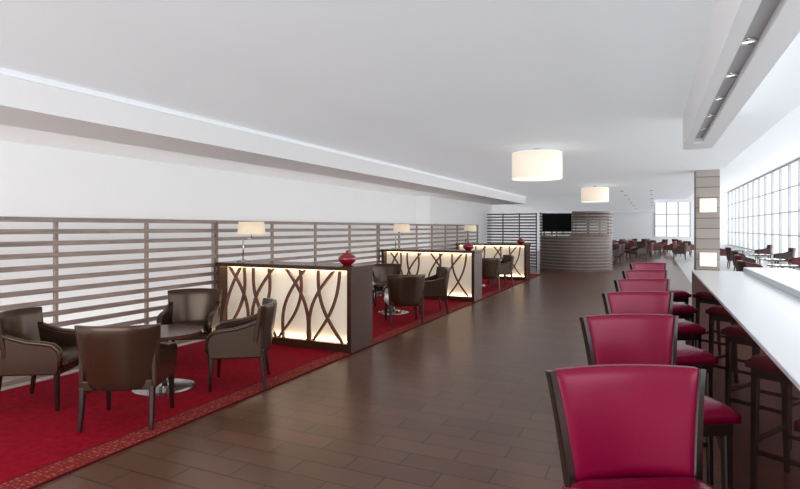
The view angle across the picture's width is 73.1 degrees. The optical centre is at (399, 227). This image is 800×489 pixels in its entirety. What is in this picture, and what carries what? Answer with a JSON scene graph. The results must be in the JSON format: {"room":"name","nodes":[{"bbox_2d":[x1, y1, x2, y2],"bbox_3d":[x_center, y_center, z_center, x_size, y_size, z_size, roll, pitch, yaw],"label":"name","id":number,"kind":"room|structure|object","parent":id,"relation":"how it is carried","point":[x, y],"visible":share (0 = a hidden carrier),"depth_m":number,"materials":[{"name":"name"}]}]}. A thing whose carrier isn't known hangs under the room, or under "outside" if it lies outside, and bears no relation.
{"room":"bar lounge","nodes":[
{"label":"bar lounge","id":0,"kind":"room"},
{"bbox_2d":[0,140,490,328],"bbox_3d":[-1.754,-0.550,11.081,0.650,4.200,24.600,0,0,25],"label":"wall","id":1,"kind":"structure","parent":0,"point":[36,180],"depth_m":7.73,"materials":[{"name":"white paint"}]},
{"bbox_2d":[0,67,525,204],"bbox_3d":[-1.124,-1.800,10.787,2.040,1.700,24.600,0,0,25],"label":"ceiling","id":2,"kind":"structure","parent":0,"point":[32,113],"depth_m":6.28,"materials":[{"name":"paint"}]},
{"bbox_2d":[0,70,525,197],"bbox_3d":[-0.188,-1.198,10.351,0.025,0.025,24.600,0,0,25],"label":"trim","id":3,"kind":"structure","parent":2,"relation":"attached to","point":[4,73],"depth_m":5.77,"materials":[{"name":"paint"}]},
{"bbox_2d":[0,0,799,212],"bbox_3d":[6.437,-1.945,20.722,8.540,1.410,49.000,0,0,25],"label":"ceiling","id":4,"kind":"structure","parent":0,"point":[452,89],"depth_m":4.31,"materials":[{"name":"paint"}]},
{"bbox_2d":[512,149,561,180],"bbox_3d":[2.151,-1.005,8.487,0.770,0.470,0.770,0,0,25],"label":"pendant lamp","id":5,"kind":"object","parent":4,"relation":"hanging from","point":[535,164],"visible":1,"depth_m":8.16,"materials":[{"name":"beige fabric"}]},
{"bbox_2d":[513,177,560,180],"bbox_3d":[2.151,-0.780,8.487,0.752,0.010,0.752,0,0,25],"label":"diffuser","id":6,"kind":"object","parent":5,"relation":"attached to","point":[514,178],"depth_m":8.45,"materials":[{"name":"white plastic"}]},
{"bbox_2d":[581,186,608,201],"bbox_3d":[5.727,-1.005,15.867,0.770,0.470,0.770,0,0,25],"label":"pendant lamp","id":7,"kind":"object","parent":4,"relation":"hanging from","point":[588,194],"visible":0.99,"depth_m":15.55,"materials":[{"name":"beige fabric"}]},
{"bbox_2d":[683,0,799,149],"bbox_3d":[1.233,-1.060,1.560,0.285,0.360,9.870,0,0,25],"label":"ceiling soffit","id":8,"kind":"structure","parent":4,"relation":"attached to","point":[730,20],"depth_m":2.98,"materials":[{"name":"paint"}]},
{"bbox_2d":[696,0,779,137],"bbox_3d":[1.102,-0.960,1.345,0.090,0.060,9.370,0,0,25],"label":"trim","id":9,"kind":"structure","parent":8,"relation":"attached to","point":[766,8],"depth_m":2.86,"materials":[{"name":"grey paint"}]},
{"bbox_2d":[705,114,714,117],"bbox_3d":[2.546,-0.922,4.440,0.080,0.015,0.080,0,0,25],"label":"recessed light","id":10,"kind":"object","parent":9,"relation":"attached to","point":[707,115],"visible":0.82,"depth_m":4.42,"materials":[{"name":"white metal"}]},
{"bbox_2d":[714,96,724,100],"bbox_3d":[2.272,-0.922,3.851,0.080,0.015,0.080,0,0,25],"label":"recessed light","id":11,"kind":"object","parent":9,"relation":"attached to","point":[719,98],"visible":0.78,"depth_m":3.82,"materials":[{"name":"white metal"}]},
{"bbox_2d":[725,72,737,77],"bbox_3d":[1.997,-0.922,3.262,0.080,0.015,0.080,0,0,25],"label":"recessed light","id":12,"kind":"object","parent":9,"relation":"attached to","point":[731,74],"visible":0.78,"depth_m":3.24,"materials":[{"name":"white metal"}]},
{"bbox_2d":[740,37,756,45],"bbox_3d":[1.722,-0.922,2.673,0.080,0.015,0.080,0,0,25],"label":"recessed light","id":13,"kind":"object","parent":9,"relation":"attached to","point":[751,40],"visible":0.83,"depth_m":2.66,"materials":[{"name":"white"}]},
{"bbox_2d":[1,249,799,488],"bbox_3d":[8.699,1.600,20.770,12.200,0.100,51.000,0,0,25],"label":"floor","id":14,"kind":"structure","parent":0,"point":[458,399],"depth_m":4.42,"materials":[{"name":"brown wood"}]},
{"bbox_2d":[0,216,216,387],"bbox_3d":[-3.577,0.720,5.620,0.064,1.660,4.500,0,0,25],"label":"slatted screen","id":15,"kind":"object","parent":14,"relation":"on","point":[55,231],"visible":0.61,"depth_m":6.06,"materials":[{"name":"grey wood"}]},
{"bbox_2d":[0,274,541,488],"bbox_3d":[0.032,1.544,10.579,2.230,0.012,17.600,0,0,25],"label":"carpet runner","id":16,"kind":"object","parent":14,"relation":"on","point":[40,445],"visible":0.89,"depth_m":4.73,"materials":[{"name":"red carpet"}]},
{"bbox_2d":[0,307,89,410],"bbox_3d":[-3.165,1.132,4.767,0.657,0.805,0.623,0,0,-4],"label":"armchair","id":17,"kind":"object","parent":16,"relation":"on","point":[33,347],"visible":0.88,"depth_m":4.52,"materials":[{"name":"brown leather"}]},
{"bbox_2d":[59,346,78,366],"bbox_3d":[-3.082,1.123,4.773,0.490,0.090,0.480,0,0,-4],"label":"seat cushion","id":18,"kind":"object","parent":17,"relation":"on","point":[70,355],"depth_m":4.71,"materials":[{"name":"brown leather"}]},
{"bbox_2d":[74,323,177,432],"bbox_3d":[-2.171,1.132,4.309,0.623,0.805,0.657,0,0,-6],"label":"armchair","id":19,"kind":"object","parent":16,"relation":"on","point":[132,357],"visible":1,"depth_m":4.05,"materials":[{"name":"brown leather"}]},
{"bbox_2d":[132,324,202,396],"bbox_3d":[-2.265,1.262,5.195,0.700,0.550,0.700,0,0,25],"label":"round table","id":20,"kind":"object","parent":16,"relation":"on","point":[169,332],"visible":0.6,"depth_m":5.13,"materials":[{"name":"brown wood"}]},
{"bbox_2d":[156,288,221,365],"bbox_3d":[-2.410,1.132,6.237,0.623,0.805,0.657,0,0,-8],"label":"armchair","id":21,"kind":"object","parent":16,"relation":"on","point":[201,307],"visible":0.64,"depth_m":6.42,"materials":[{"name":"brown leather"}]},
{"bbox_2d":[172,320,207,333],"bbox_3d":[-2.398,1.123,6.154,0.480,0.090,0.490,0,0,-8],"label":"seat cushion","id":22,"kind":"object","parent":21,"relation":"on","point":[203,323],"depth_m":6.16,"materials":[{"name":"brown leather"}]},
{"bbox_2d":[204,298,276,391],"bbox_3d":[-1.556,1.132,5.364,0.657,0.805,0.623,0,0,-10],"label":"armchair","id":23,"kind":"object","parent":16,"relation":"on","point":[251,336],"visible":1,"depth_m":5.10,"materials":[{"name":"brown leather"}]},
{"bbox_2d":[215,260,373,352],"bbox_3d":[-1.460,1.008,7.324,2.200,1.060,0.580,0,0,25],"label":"divider","id":24,"kind":"object","parent":16,"relation":"on","point":[321,306],"visible":0.88,"depth_m":7.04,"materials":[{"name":"brown wood"}]},
{"bbox_2d":[237,222,265,261],"bbox_3d":[-2.104,0.195,7.647,0.388,0.565,0.388,0,0,-20],"label":"table lamp","id":25,"kind":"object","parent":24,"relation":"on","point":[251,228],"visible":1,"depth_m":7.51,"materials":[{"name":"beige fabric"}]},
{"bbox_2d":[228,266,346,342],"bbox_3d":[-1.454,0.983,7.336,2.040,0.910,0.355,0,0,25],"label":"panel","id":26,"kind":"object","parent":24,"relation":"on","point":[282,283],"depth_m":7.12,"materials":[{"name":"beige glass"}]},
{"bbox_2d":[338,250,355,264],"bbox_3d":[-0.680,0.383,6.961,0.236,0.190,0.236,0,0,25],"label":"lidded jar","id":27,"kind":"object","parent":24,"relation":"on","point":[347,258],"visible":0.98,"depth_m":6.88,"materials":[{"name":"red ceramic"}]},
{"bbox_2d":[373,263,401,306],"bbox_3d":[-0.266,1.132,10.831,0.623,0.805,0.657,0,0,-8],"label":"armchair","id":28,"kind":"object","parent":16,"relation":"on","point":[381,270],"visible":0.41,"depth_m":11.04,"materials":[{"name":"brown leather"}]},
{"bbox_2d":[374,281,408,314],"bbox_3d":[-0.121,1.262,9.790,0.700,0.550,0.700,0,0,25],"label":"round table","id":29,"kind":"object","parent":16,"relation":"on","point":[379,283],"visible":0.56,"depth_m":9.68,"materials":[{"name":"silver metal"}]},
{"bbox_2d":[383,274,425,325],"bbox_3d":[0.065,1.132,8.741,0.623,0.805,0.657,0,0,-10],"label":"armchair","id":30,"kind":"object","parent":16,"relation":"on","point":[400,290],"visible":1,"depth_m":8.48,"materials":[{"name":"brown leather"}]},
{"bbox_2d":[380,248,482,301],"bbox_3d":[0.680,1.008,11.910,2.200,1.060,0.580,0,0,25],"label":"divider","id":31,"kind":"object","parent":16,"relation":"on","point":[465,277],"visible":0.59,"depth_m":11.57,"materials":[{"name":"brown wood"}]},
{"bbox_2d":[392,224,409,248],"bbox_3d":[0.036,0.195,12.232,0.388,0.565,0.388,0,0,-20],"label":"table lamp","id":32,"kind":"object","parent":31,"relation":"on","point":[401,228],"visible":0.98,"depth_m":12.09,"materials":[{"name":"beige fabric"}]},
{"bbox_2d":[387,252,470,295],"bbox_3d":[0.685,0.983,11.921,2.040,0.910,0.355,0,0,25],"label":"light","id":33,"kind":"object","parent":31,"relation":"on","point":[426,260],"depth_m":11.62,"materials":[{"name":"beige"}]},
{"bbox_2d":[463,241,473,249],"bbox_3d":[1.460,0.383,11.546,0.236,0.190,0.236,0,0,25],"label":"lidded jar","id":34,"kind":"object","parent":31,"relation":"on","point":[467,246],"visible":0.97,"depth_m":11.47,"materials":[{"name":"red ceramic"}]},
{"bbox_2d":[414,267,449,313],"bbox_3d":[0.588,1.132,9.958,0.657,0.805,0.623,0,0,-10],"label":"armchair","id":35,"kind":"object","parent":16,"relation":"on","point":[436,285],"visible":0.8,"depth_m":9.70,"materials":[{"name":"brown leather"}]},
{"bbox_2d":[482,258,500,290],"bbox_3d":[2.147,1.132,13.419,0.623,0.805,0.657,0,0,-8],"label":"armchair","id":36,"kind":"object","parent":16,"relation":"on","point":[490,267],"visible":0.65,"depth_m":13.15,"materials":[{"name":"brown leather"}]},
{"bbox_2d":[455,243,530,279],"bbox_3d":[2.837,1.008,16.531,2.200,1.060,0.580,0,0,25],"label":"divider","id":37,"kind":"object","parent":16,"relation":"on","point":[521,252],"visible":0.37,"depth_m":16.11,"materials":[{"name":"brown wood"}]},
{"bbox_2d":[464,225,476,242],"bbox_3d":[2.193,0.195,16.854,0.388,0.565,0.388,0,0,-20],"label":"table lamp","id":38,"kind":"object","parent":37,"relation":"on","point":[470,228],"visible":0.92,"depth_m":16.71,"materials":[{"name":"beige fabric"}]},
{"bbox_2d":[517,238,524,243],"bbox_3d":[3.616,0.383,16.168,0.236,0.190,0.236,0,0,25],"label":"lidded jar","id":39,"kind":"object","parent":37,"relation":"on","point":[520,241],"visible":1,"depth_m":16.09,"materials":[{"name":"red ceramic"}]},
{"bbox_2d":[488,255,513,285],"bbox_3d":[2.723,1.132,14.534,0.657,0.805,0.623,0,0,-10],"label":"armchair","id":40,"kind":"object","parent":16,"relation":"on","point":[506,265],"visible":0.7,"depth_m":14.28,"materials":[{"name":"brown leather"}]},
{"bbox_2d":[215,220,379,296],"bbox_3d":[-1.554,0.720,9.956,0.064,1.660,5.030,0,0,25],"label":"slatted screen","id":41,"kind":"object","parent":14,"relation":"on","point":[271,230],"visible":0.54,"depth_m":9.52,"materials":[{"name":"grey wood"}]},
{"bbox_2d":[379,223,478,295],"bbox_3d":[1.142,0.720,15.733,0.064,1.660,7.680,0,0,25],"label":"slatted screen","id":42,"kind":"object","parent":14,"relation":"on","point":[398,239],"visible":0.48,"depth_m":14.83,"materials":[{"name":"grey wood"}]},
{"bbox_2d":[487,213,536,267],"bbox_3d":[4.357,0.485,21.160,2.000,2.130,0.065,0,0,25],"label":"slatted screen","id":43,"kind":"object","parent":14,"relation":"on","point":[502,214],"visible":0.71,"depth_m":21.07,"materials":[{"name":"wood"}]},
{"bbox_2d":[542,214,571,235],"bbox_3d":[5.749,0.515,19.799,1.040,2.070,0.115,0,0,17],"label":"television","id":44,"kind":"object","parent":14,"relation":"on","point":[550,222],"visible":0.94,"depth_m":19.74,"materials":[{"name":"black plastic"}]},
{"bbox_2d":[539,211,612,271],"bbox_3d":[6.567,0.480,20.220,2.610,2.140,2.610,0,0,25],"label":"bar","id":45,"kind":"object","parent":14,"relation":"on","point":[575,252],"visible":0.91,"depth_m":19.09,"materials":[{"name":"brown"}]},
{"bbox_2d":[612,245,620,262],"bbox_3d":[9.414,1.145,23.871,0.657,0.805,0.623,0,0,6],"label":"armchair","id":46,"kind":"object","parent":14,"relation":"on","point":[616,251],"visible":0.67,"depth_m":23.59,"materials":[{"name":"red leather"}]},
{"bbox_2d":[612,244,624,260],"bbox_3d":[10.142,1.145,25.244,0.623,0.805,0.657,0,0,2],"label":"armchair","id":47,"kind":"object","parent":14,"relation":"on","point":[622,252],"visible":0.41,"depth_m":24.99,"materials":[{"name":"red leather"}]},
{"bbox_2d":[545,364,714,488],"bbox_3d":[0.717,0.995,1.484,0.502,1.115,0.522,0,0,-3],"label":"bar stool","id":48,"kind":"object","parent":14,"relation":"on","point":[618,426],"visible":1,"depth_m":1.66,"materials":[{"name":"leather"}]},
{"bbox_2d":[562,477,714,488],"bbox_3d":[0.720,0.780,1.438,0.490,0.080,0.430,0,0,-3],"label":"seat cushion","id":49,"kind":"object","parent":48,"relation":"on","point":[569,482],"depth_m":1.57,"materials":[{"name":"leather"}]},
{"bbox_2d":[625,243,635,258],"bbox_3d":[11.510,1.145,27.219,0.657,0.805,0.623,0,0,-34],"label":"armchair","id":50,"kind":"object","parent":14,"relation":"on","point":[628,246],"visible":0.58,"depth_m":27.34,"materials":[{"name":"leather"}]},
{"bbox_2d":[629,244,646,260],"bbox_3d":[11.335,1.145,25.634,0.657,0.805,0.623,0,0,-11],"label":"armchair","id":51,"kind":"object","parent":14,"relation":"on","point":[641,249],"visible":1,"depth_m":25.43,"materials":[{"name":"red leather"}]},
{"bbox_2d":[641,242,652,257],"bbox_3d":[12.663,1.145,27.754,0.657,0.805,0.623,0,0,18],"label":"armchair","id":52,"kind":"object","parent":14,"relation":"on","point":[649,248],"visible":0.68,"depth_m":27.47,"materials":[{"name":"leather"}]},
{"bbox_2d":[648,241,660,255],"bbox_3d":[14.308,1.145,30.395,0.657,0.805,0.623,0,0,15],"label":"armchair","id":53,"kind":"object","parent":14,"relation":"on","point":[655,247],"visible":0.58,"depth_m":30.11,"materials":[{"name":"leather"}]},
{"bbox_2d":[654,240,663,252],"bbox_3d":[15.711,1.145,33.042,0.657,0.805,0.623,0,0,4],"label":"armchair","id":54,"kind":"object","parent":14,"relation":"on","point":[661,245],"visible":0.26,"depth_m":32.75,"materials":[{"name":"leather"}]},
{"bbox_2d":[613,278,705,348],"bbox_3d":[2.105,0.995,4.433,0.502,1.115,0.522,0,0,-7],"label":"bar stool","id":55,"kind":"object","parent":14,"relation":"on","point":[687,330],"visible":0.35,"depth_m":4.59,"materials":[{"name":"leather"}]},
{"bbox_2d":[677,319,705,333],"bbox_3d":[2.111,0.780,4.387,0.490,0.080,0.430,0,0,-7],"label":"seat cushion","id":56,"kind":"object","parent":55,"relation":"on","point":[684,327],"depth_m":4.20,"materials":[{"name":"leather"}]},
{"bbox_2d":[622,270,696,346],"bbox_3d":[2.585,0.995,5.426,0.502,1.115,0.522,0,0,-9],"label":"bar stool","id":57,"kind":"object","parent":14,"relation":"on","point":[684,311],"visible":0.29,"depth_m":5.57,"materials":[{"name":"leather"}]},
{"bbox_2d":[672,302,696,313],"bbox_3d":[2.592,0.780,5.380,0.490,0.080,0.430,0,0,-9],"label":"seat cushion","id":58,"kind":"object","parent":57,"relation":"on","point":[678,308],"depth_m":5.20,"materials":[{"name":"leather"}]},
{"bbox_2d":[579,314,740,488],"bbox_3d":[1.165,0.995,2.503,0.502,1.115,0.522,0,0,-4],"label":"bar stool","id":59,"kind":"object","parent":14,"relation":"on","point":[608,338],"visible":0.49,"depth_m":2.68,"materials":[{"name":"leather"}]},
{"bbox_2d":[703,395,740,424],"bbox_3d":[1.169,0.780,2.457,0.490,0.080,0.430,0,0,-4],"label":"seat cushion","id":60,"kind":"object","parent":59,"relation":"on","point":[716,412],"depth_m":2.26,"materials":[{"name":"leather"}]},
{"bbox_2d":[602,291,717,484],"bbox_3d":[1.646,0.995,3.485,0.502,1.115,0.522,0,0,-6],"label":"bar stool","id":61,"kind":"object","parent":14,"relation":"on","point":[624,302],"visible":0.4,"depth_m":3.64,"materials":[{"name":"leather"}]},
{"bbox_2d":[677,342,717,364],"bbox_3d":[1.651,0.780,3.439,0.490,0.080,0.430,0,0,-6],"label":"seat cushion","id":62,"kind":"object","parent":61,"relation":"on","point":[686,354],"depth_m":3.25,"materials":[{"name":"leather"}]},
{"bbox_2d":[629,262,691,344],"bbox_3d":[3.159,0.995,6.597,0.502,1.115,0.522,0,0,-10],"label":"bar stool","id":63,"kind":"object","parent":14,"relation":"on","point":[678,295],"visible":0.28,"depth_m":6.74,"materials":[{"name":"leather"}]},
{"bbox_2d":[669,288,691,297],"bbox_3d":[3.167,0.780,6.551,0.490,0.080,0.430,0,0,-10],"label":"seat cushion","id":64,"kind":"object","parent":63,"relation":"on","point":[677,293],"depth_m":6.37,"materials":[{"name":"leather"}]},
{"bbox_2d":[659,240,667,251],"bbox_3d":[16.818,1.145,34.655,0.657,0.805,0.623,0,0,0],"label":"armchair","id":65,"kind":"object","parent":14,"relation":"on","point":[664,242],"visible":0.47,"depth_m":34.44,"materials":[{"name":"leather"}]},
{"bbox_2d":[663,241,676,255],"bbox_3d":[15.225,1.145,30.408,0.657,0.805,0.623,0,0,35],"label":"armchair","id":66,"kind":"object","parent":14,"relation":"on","point":[672,246],"visible":0.84,"depth_m":30.18,"materials":[{"name":"leather"}]},
{"bbox_2d":[673,243,687,259],"bbox_3d":[13.596,1.145,26.206,0.657,0.805,0.623,0,0,29],"label":"armchair","id":67,"kind":"object","parent":14,"relation":"on","point":[680,250],"visible":1,"depth_m":25.97,"materials":[{"name":"red leather"}]},
{"bbox_2d":[675,242,690,256],"bbox_3d":[15.135,1.145,28.838,0.657,0.805,0.623,0,0,-34],"label":"armchair","id":68,"kind":"object","parent":14,"relation":"on","point":[681,244],"visible":0.48,"depth_m":28.84,"materials":[{"name":"leather"}]},
{"bbox_2d":[683,241,693,254],"bbox_3d":[16.575,1.145,30.866,0.657,0.805,0.623,0,0,-8],"label":"armchair","id":69,"kind":"object","parent":14,"relation":"on","point":[692,245],"visible":0.3,"depth_m":30.58,"materials":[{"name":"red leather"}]},
{"bbox_2d":[694,169,719,270],"bbox_3d":[6.696,0.155,11.795,0.440,2.790,0.640,0,0,25],"label":"column","id":70,"kind":"structure","parent":14,"relation":"on","point":[706,182],"depth_m":11.52,"materials":[{"name":"wood"}]},
{"bbox_2d":[699,198,716,212],"bbox_3d":[6.540,-0.480,11.460,0.320,0.300,0.100,0,0,25],"label":"wall light","id":71,"kind":"object","parent":70,"relation":"attached to","point":[706,205],"visible":1,"depth_m":11.42,"materials":[{"name":"white glass"}]},
{"bbox_2d":[699,252,716,266],"bbox_3d":[6.540,0.670,11.460,0.320,0.300,0.100,0,0,25],"label":"wall light","id":72,"kind":"object","parent":70,"relation":"attached to","point":[708,259],"visible":1,"depth_m":11.42,"materials":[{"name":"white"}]},
{"bbox_2d":[720,248,725,255],"bbox_3d":[14.600,1.145,24.472,0.657,0.805,0.623,0,0,25],"label":"armchair","id":73,"kind":"object","parent":14,"relation":"on","point":[722,251],"visible":0.12,"depth_m":24.22,"materials":[{"name":"leather"}]},
{"bbox_2d":[725,247,745,268],"bbox_3d":[12.824,1.145,20.666,0.657,0.805,0.623,0,0,25],"label":"armchair","id":74,"kind":"object","parent":14,"relation":"on","point":[727,249],"visible":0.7,"depth_m":20.54,"materials":[{"name":"red leather"}]},
{"bbox_2d":[736,260,747,270],"bbox_3d":[7.997,1.145,12.214,0.657,0.805,0.623,0,0,25],"label":"armchair","id":75,"kind":"object","parent":14,"relation":"on","point":[741,264],"visible":0.22,"depth_m":12.14,"materials":[{"name":"red leather"}]},
{"bbox_2d":[731,251,755,270],"bbox_3d":[11.162,1.145,17.579,0.657,0.805,0.623,0,0,25],"label":"armchair","id":76,"kind":"object","parent":14,"relation":"on","point":[747,259],"visible":0.43,"depth_m":17.38,"materials":[{"name":"red leather"}]},
{"bbox_2d":[691,270,799,488],"bbox_3d":[1.956,1.025,2.563,0.524,1.050,8.300,0,0,25],"label":"bar counter","id":77,"kind":"object","parent":14,"relation":"on","point":[752,325],"depth_m":2.74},
{"bbox_2d":[691,270,799,390],"bbox_3d":[1.956,0.510,2.563,0.524,0.020,8.300,0,0,25],"label":"countertop","id":78,"kind":"structure","parent":77,"relation":"on","point":[769,314],"depth_m":3.23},
{"bbox_2d":[743,267,799,298],"bbox_3d":[2.406,1.000,2.353,0.470,1.100,8.300,0,0,25],"label":"raised counter ledge","id":79,"kind":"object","parent":77,"relation":"attached to","point":[787,280],"depth_m":5.01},
{"bbox_2d":[734,255,762,270],"bbox_3d":[9.537,1.145,14.806,0.657,0.805,0.623,0,0,25],"label":"armchair","id":80,"kind":"object","parent":14,"relation":"on","point":[736,257],"visible":0.31,"depth_m":14.61,"materials":[{"name":"leather"}]},
{"bbox_2d":[749,254,770,264],"bbox_3d":[13.629,1.275,20.456,0.700,0.550,0.700,0,0,25],"label":"round table","id":81,"kind":"object","parent":14,"relation":"on","point":[759,255],"visible":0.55,"depth_m":20.38,"materials":[{"name":"silver metal"}]},
{"bbox_2d":[754,245,772,262],"bbox_3d":[16.210,1.145,24.051,0.657,0.805,0.623,0,0,25],"label":"armchair","id":82,"kind":"object","parent":14,"relation":"on","point":[768,250],"visible":0.66,"depth_m":23.84,"materials":[{"name":"red leather"}]},
{"bbox_2d":[759,258,784,267],"bbox_3d":[11.968,1.275,17.369,0.700,0.550,0.700,0,0,25],"label":"round table","id":83,"kind":"object","parent":14,"relation":"on","point":[771,260],"visible":0.57,"depth_m":17.14,"materials":[{"name":"silver metal"}]},
{"bbox_2d":[767,264,798,267],"bbox_3d":[10.343,1.275,14.596,0.700,0.550,0.700,0,0,25],"label":"round table","id":84,"kind":"object","parent":14,"relation":"on","point":[773,265],"visible":0.44,"depth_m":14.40,"materials":[{"name":"silver metal"}]},
{"bbox_2d":[773,248,795,267],"bbox_3d":[14.434,1.145,20.245,0.657,0.805,0.623,0,0,25],"label":"armchair","id":85,"kind":"object","parent":14,"relation":"on","point":[791,251],"visible":0.71,"depth_m":20.04,"materials":[{"name":"red leather"}]},
{"bbox_2d":[788,257,799,268],"bbox_3d":[12.773,1.145,17.158,0.657,0.805,0.623,0,0,25],"label":"armchair","id":86,"kind":"object","parent":14,"relation":"on","point":[792,261],"visible":0.75,"depth_m":17.02,"materials":[{"name":"leather"}]},
{"bbox_2d":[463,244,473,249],"bbox_3d":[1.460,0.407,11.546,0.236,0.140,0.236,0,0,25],"label":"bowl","id":87,"kind":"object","parent":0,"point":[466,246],"depth_m":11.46,"materials":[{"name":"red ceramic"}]},
{"bbox_2d":[491,205,558,250],"bbox_3d":[8.283,-0.550,34.538,0.200,4.200,26.400,0,0,25],"label":"wall","id":88,"kind":"structure","parent":0,"point":[495,209],"depth_m":31.02,"materials":[{"name":"white paint"}]},
{"bbox_2d":[559,192,733,248],"bbox_3d":[18.679,-0.550,42.156,12.600,4.200,0.200,0,0,25],"label":"wall","id":89,"kind":"structure","parent":0,"point":[626,225],"depth_m":41.82,"materials":[{"name":"paint"}]},
{"bbox_2d":[654,202,690,236],"bbox_3d":[20.732,-0.650,41.115,2.480,2.600,0.150,0,0,25],"label":"window","id":90,"kind":"structure","parent":89,"relation":"in","point":[666,214],"depth_m":40.87,"materials":[{"name":"grey metal"}]},
{"bbox_2d":[720,104,799,191],"bbox_3d":[8.699,-2.725,20.770,12.600,0.150,51.000,0,0,25],"label":"wall","id":91,"kind":"structure","parent":0,"point":[779,146],"depth_m":19.74,"materials":[{"name":"paint"}]},
{"bbox_2d":[727,245,799,268],"bbox_3d":[13.714,1.400,17.326,0.200,0.300,49.000,0,0,25],"label":"wall","id":92,"kind":"structure","parent":0,"point":[733,248],"depth_m":30.56,"materials":[{"name":"white paint"}]},
{"bbox_2d":[728,158,799,257],"bbox_3d":[15.194,-0.700,20.498,0.120,3.900,42.080,0,0,25],"label":"window","id":93,"kind":"structure","parent":92,"relation":"in","point":[789,164],"depth_m":26.80,"materials":[{"name":"grey"}]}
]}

